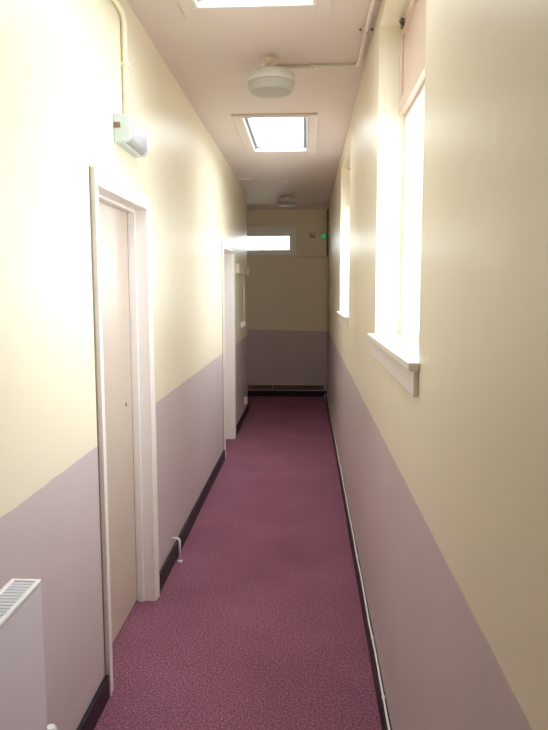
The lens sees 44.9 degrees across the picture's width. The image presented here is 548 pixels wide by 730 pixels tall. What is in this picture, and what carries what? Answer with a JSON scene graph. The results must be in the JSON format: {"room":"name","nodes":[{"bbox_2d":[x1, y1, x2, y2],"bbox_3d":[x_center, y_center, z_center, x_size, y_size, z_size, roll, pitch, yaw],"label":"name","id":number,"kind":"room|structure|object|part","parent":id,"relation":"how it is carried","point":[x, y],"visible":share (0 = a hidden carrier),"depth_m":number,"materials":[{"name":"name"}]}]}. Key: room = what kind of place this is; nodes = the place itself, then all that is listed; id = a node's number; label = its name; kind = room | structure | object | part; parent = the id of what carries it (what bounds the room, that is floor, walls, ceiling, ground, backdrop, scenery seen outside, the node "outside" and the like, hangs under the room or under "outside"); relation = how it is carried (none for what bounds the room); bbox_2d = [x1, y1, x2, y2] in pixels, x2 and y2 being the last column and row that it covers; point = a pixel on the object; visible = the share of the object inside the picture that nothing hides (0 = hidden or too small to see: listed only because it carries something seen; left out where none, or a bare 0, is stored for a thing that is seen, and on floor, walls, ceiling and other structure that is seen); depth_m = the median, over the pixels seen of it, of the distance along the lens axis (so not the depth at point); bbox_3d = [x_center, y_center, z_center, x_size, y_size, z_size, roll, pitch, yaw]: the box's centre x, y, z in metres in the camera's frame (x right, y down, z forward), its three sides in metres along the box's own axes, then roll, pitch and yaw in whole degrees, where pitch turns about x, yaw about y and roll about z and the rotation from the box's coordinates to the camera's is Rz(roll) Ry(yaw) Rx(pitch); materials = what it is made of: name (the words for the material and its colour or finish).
{"room":"corridor","nodes":[
{"label":"corridor","id":0,"kind":"room"},
{"bbox_2d":[0,0,247,729],"bbox_3d":[-0.779,-0.172,3.072,0.300,2.820,11.260,0,6,3],"label":"wall","id":1,"kind":"structure","parent":0,"point":[61,83],"depth_m":2.27,"materials":[{"name":"paint"}]},
{"bbox_2d":[0,579,56,729],"bbox_3d":[-0.670,1.027,1.181,0.112,0.857,1.349,0,6,3],"label":"radiator","id":2,"kind":"object","parent":1,"relation":"attached to","point":[22,667],"visible":1,"depth_m":1.58,"materials":[{"name":"white metal"}]},
{"bbox_2d":[0,582,33,618],"bbox_3d":[-0.656,0.615,1.072,0.055,0.007,1.202,0,6,3],"label":"grille","id":3,"kind":"object","parent":2,"relation":"attached to","point":[14,596],"depth_m":1.59,"materials":[{"name":"grey metal"}]},
{"bbox_2d":[111,0,128,116],"bbox_3d":[-0.757,-0.955,0.089,0.032,0.460,5.474,0,6,3],"label":"conduit pipe","id":4,"kind":"object","parent":1,"relation":"attached to","point":[125,64],"visible":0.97,"depth_m":2.77,"materials":[{"name":"beige plastic"}]},
{"bbox_2d":[89,166,159,696],"bbox_3d":[-0.750,0.246,2.919,0.265,2.023,0.872,0,6,3],"label":"door","id":5,"kind":"structure","parent":1,"relation":"in","point":[120,215],"depth_m":3.11,"materials":[{"name":"beige paint"}]},
{"bbox_3d":[-0.648,0.291,2.514,0.020,2.023,0.058,0,6,3],"label":"architrave","id":6,"kind":"part","parent":5,"relation":"part of","materials":[{"name":"white wood"}]},
{"bbox_3d":[-0.608,0.201,3.317,0.020,2.023,0.058,0,6,3],"label":"architrave","id":7,"kind":"part","parent":5,"relation":"part of","materials":[{"name":"white wood"}]},
{"bbox_2d":[113,113,148,157],"bbox_3d":[-0.604,-0.972,2.826,0.067,0.114,0.328,0,6,3],"label":"lamp","id":8,"kind":"object","parent":1,"relation":"attached to","point":[127,135],"visible":1,"depth_m":2.72,"materials":[{"name":"white plastic"}]},
{"bbox_2d":[126,121,146,154],"bbox_3d":[-0.587,-0.972,2.827,0.030,0.102,0.312,0,6,3],"label":"diffuser","id":9,"kind":"object","parent":8,"relation":"attached to","point":[136,139],"depth_m":2.80,"materials":[{"name":"grey plastic"}]},
{"bbox_2d":[76,403,248,729],"bbox_3d":[-0.618,1.181,3.225,0.016,0.095,11.278,0,6,3],"label":"baseboard","id":10,"kind":"structure","parent":1,"relation":"attached to","point":[99,701],"depth_m":3.76,"materials":[{"name":"black wood"}]},
{"bbox_2d":[221,242,235,458],"bbox_3d":[-0.566,-0.167,6.596,0.265,2.023,0.922,0,6,3],"label":"door","id":11,"kind":"structure","parent":1,"relation":"in","point":[227,251],"depth_m":6.96,"materials":[{"name":"beige paint"}]},
{"bbox_3d":[-0.465,-0.119,6.167,0.020,2.023,0.058,0,6,3],"label":"architrave","id":12,"kind":"part","parent":11,"relation":"part of","materials":[{"name":"white wood"}]},
{"bbox_3d":[-0.422,-0.214,7.019,0.020,2.023,0.058,0,6,3],"label":"architrave","id":13,"kind":"part","parent":11,"relation":"part of","materials":[{"name":"white wood"}]},
{"bbox_2d":[236,264,248,275],"bbox_3d":[-0.366,-1.119,7.832,0.044,0.104,1.200,0,6,3],"label":"box","id":14,"kind":"object","parent":1,"relation":"attached to","point":[240,269],"visible":0.96,"depth_m":7.61,"materials":[{"name":"beige paint"}]},
{"bbox_2d":[243,275,244,319],"bbox_3d":[-0.365,-0.821,8.117,0.017,0.550,0.017,0,6,3],"label":"conduit pipe","id":15,"kind":"object","parent":1,"relation":"attached to","point":[243,275],"visible":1,"depth_m":8.11,"materials":[{"name":"beige plastic"}]},
{"bbox_2d":[94,396,381,729],"bbox_3d":[-1.009,1.260,3.849,3.612,0.200,13.060,0,6,3],"label":"floor","id":16,"kind":"structure","parent":0,"point":[259,625],"depth_m":3.28,"materials":[{"name":"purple carpet"}]},
{"bbox_2d":[172,537,182,562],"bbox_3d":[-0.564,1.079,3.877,0.058,0.152,0.030,0,6,3],"label":"pipe stub","id":17,"kind":"object","parent":16,"relation":"on","point":[180,560],"visible":1,"depth_m":3.87,"materials":[{"name":"white metal"}]},
{"bbox_2d":[126,0,380,204],"bbox_3d":[-1.014,-1.691,3.518,3.612,0.100,13.060,0,6,3],"label":"ceiling","id":18,"kind":"structure","parent":0,"point":[211,59],"depth_m":3.80,"materials":[{"name":"paint"}]},
{"bbox_2d":[177,0,331,17],"bbox_3d":[-0.109,-1.533,2.306,0.658,0.097,1.352,0,6,3],"label":"window","id":19,"kind":"structure","parent":18,"relation":"attached to","point":[190,8],"depth_m":2.89,"materials":[{"name":"paint"}]},
{"bbox_2d":[247,57,295,97],"bbox_3d":[-0.015,-1.548,3.535,0.262,0.192,0.262,-6,9,-42],"label":"ceiling lamp","id":20,"kind":"object","parent":18,"relation":"attached to","point":[271,80],"visible":1,"depth_m":3.46,"materials":[{"name":"grey plastic"}]},
{"bbox_2d":[247,76,294,97],"bbox_3d":[-0.015,-1.479,3.542,0.254,0.053,0.254,0,6,3],"label":"diffuser","id":21,"kind":"object","parent":20,"relation":"attached to","point":[258,86],"depth_m":3.47,"materials":[{"name":"grey plastic"}]},
{"bbox_2d":[231,113,317,153],"bbox_3d":[0.034,-1.871,5.319,0.611,0.097,1.302,0,6,3],"label":"window","id":22,"kind":"structure","parent":18,"relation":"attached to","point":[243,123],"depth_m":5.41,"materials":[{"name":"paint"}]},
{"bbox_2d":[277,196,296,206],"bbox_3d":[0.170,-2.171,8.795,0.262,0.127,0.262,0,6,3],"label":"ceiling lamp","id":23,"kind":"object","parent":18,"relation":"attached to","point":[284,201],"visible":1,"depth_m":8.70,"materials":[{"name":"grey plastic"}]},
{"bbox_2d":[277,201,295,206],"bbox_3d":[0.170,-2.134,8.800,0.254,0.053,0.254,0,6,3],"label":"diffuser","id":24,"kind":"object","parent":23,"relation":"attached to","point":[280,203],"depth_m":8.71,"materials":[{"name":"grey plastic"}]},
{"bbox_2d":[276,0,375,69],"bbox_3d":[0.097,-1.290,0.494,0.484,0.029,6.438,0,6,3],"label":"conduit pipe","id":25,"kind":"object","parent":18,"relation":"attached to","point":[367,28],"visible":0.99,"depth_m":3.60,"materials":[{"name":"beige plastic"}]},
{"bbox_2d":[247,209,328,390],"bbox_3d":[-0.694,-0.951,10.013,3.612,2.820,0.300,0,6,3],"label":"wall","id":26,"kind":"structure","parent":0,"point":[287,295],"depth_m":9.83,"materials":[{"name":"paint"}]},
{"bbox_2d":[248,387,323,388],"bbox_3d":[-0.720,0.348,9.988,2.932,0.024,0.042,0,6,3],"label":"pipe","id":27,"kind":"object","parent":26,"relation":"attached to","point":[272,387],"visible":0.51,"depth_m":9.93,"materials":[{"name":"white metal"}]},
{"bbox_2d":[248,385,323,386],"bbox_3d":[-0.720,0.312,9.983,2.932,0.028,0.044,0,6,3],"label":"pipe","id":28,"kind":"object","parent":26,"relation":"attached to","point":[248,385],"visible":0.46,"depth_m":9.93,"materials":[{"name":"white metal"}]},
{"bbox_2d":[248,391,324,396],"bbox_3d":[-0.699,0.426,10.008,3.012,0.085,0.018,0,6,3],"label":"baseboard","id":29,"kind":"structure","parent":26,"relation":"attached to","point":[250,393],"depth_m":9.95,"materials":[{"name":"black wood"}]},
{"bbox_2d":[247,227,328,257],"bbox_3d":[0.132,-1.801,9.750,1.342,0.445,0.072,0,6,3],"label":"window","id":30,"kind":"structure","parent":26,"relation":"in","point":[251,231],"depth_m":9.72,"materials":[{"name":"white plastic"}]},
{"bbox_2d":[247,204,328,209],"bbox_3d":[-0.705,-2.297,9.677,3.012,0.070,0.070,0,6,3],"label":"coving","id":31,"kind":"structure","parent":26,"relation":"attached to","point":[254,206],"depth_m":9.63,"materials":[{"name":"paint"}]},
{"bbox_2d":[321,232,325,240],"bbox_3d":[0.721,-1.870,9.662,0.074,0.120,0.052,0,6,3],"label":"indicator light","id":32,"kind":"object","parent":26,"relation":"attached to","point":[323,234],"visible":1,"depth_m":9.66,"materials":[{"name":"green plastic"}]},
{"bbox_2d":[326,209,328,255],"bbox_3d":[0.781,-1.925,9.667,0.036,0.669,0.027,0,6,3],"label":"conduit pipe","id":33,"kind":"object","parent":26,"relation":"attached to","point":[327,219],"visible":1,"depth_m":9.66,"materials":[{"name":"grey paint"}]},
{"bbox_2d":[327,0,547,729],"bbox_3d":[0.588,-0.234,3.602,0.230,2.820,12.460,0,6,3],"label":"wall","id":34,"kind":"structure","parent":0,"point":[446,486],"depth_m":1.41,"materials":[{"name":"paint"}]},
{"bbox_2d":[336,168,349,329],"bbox_3d":[0.667,-1.054,5.606,0.207,1.437,1.430,0,6,3],"label":"window","id":35,"kind":"structure","parent":34,"relation":"in","point":[343,316],"depth_m":5.48,"materials":[{"name":"white wood"}]},
{"bbox_3d":[0.638,-0.426,5.678,0.147,0.024,1.430,0,6,3],"label":"sill","id":36,"kind":"part","parent":35,"relation":"part of","materials":[{"name":"white wood"}]},
{"bbox_2d":[325,391,391,729],"bbox_3d":[0.468,1.122,3.751,0.020,0.092,12.442,0,6,3],"label":"baseboard","id":37,"kind":"structure","parent":34,"relation":"attached to","point":[361,596],"depth_m":3.19,"materials":[{"name":"black wood"}]},
{"bbox_2d":[324,394,389,729],"bbox_3d":[0.442,1.137,3.540,0.044,0.110,11.977,0,6,3],"label":"pipe","id":38,"kind":"object","parent":37,"relation":"on","point":[372,636],"visible":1,"depth_m":3.10,"materials":[{"name":"white metal"}]},
{"bbox_2d":[367,0,426,396],"bbox_3d":[0.506,-0.699,2.395,0.207,1.447,1.280,0,6,3],"label":"window","id":39,"kind":"structure","parent":34,"relation":"in","point":[397,353],"depth_m":2.78,"materials":[{"name":"white wood"}]},
{"bbox_3d":[0.477,-0.065,2.467,0.147,0.024,1.280,0,6,3],"label":"sill","id":40,"kind":"part","parent":39,"relation":"part of","materials":[{"name":"white wood"}]},
{"bbox_3d":[0.534,-1.218,2.325,0.026,0.375,1.156,0,6,3],"label":"sash","id":41,"kind":"part","parent":39,"relation":"part of","materials":[{"name":"beige wood"}]},
{"bbox_3d":[0.579,-0.743,2.376,0.060,1.355,1.200,0,6,3],"label":"frame","id":42,"kind":"part","parent":39,"relation":"part of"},
{"bbox_3d":[0.536,-1.225,2.324,0.010,0.261,1.056,0,6,3],"label":"panel","id":43,"kind":"part","parent":39,"relation":"part of","materials":[{"name":"beige wood"}]}
]}

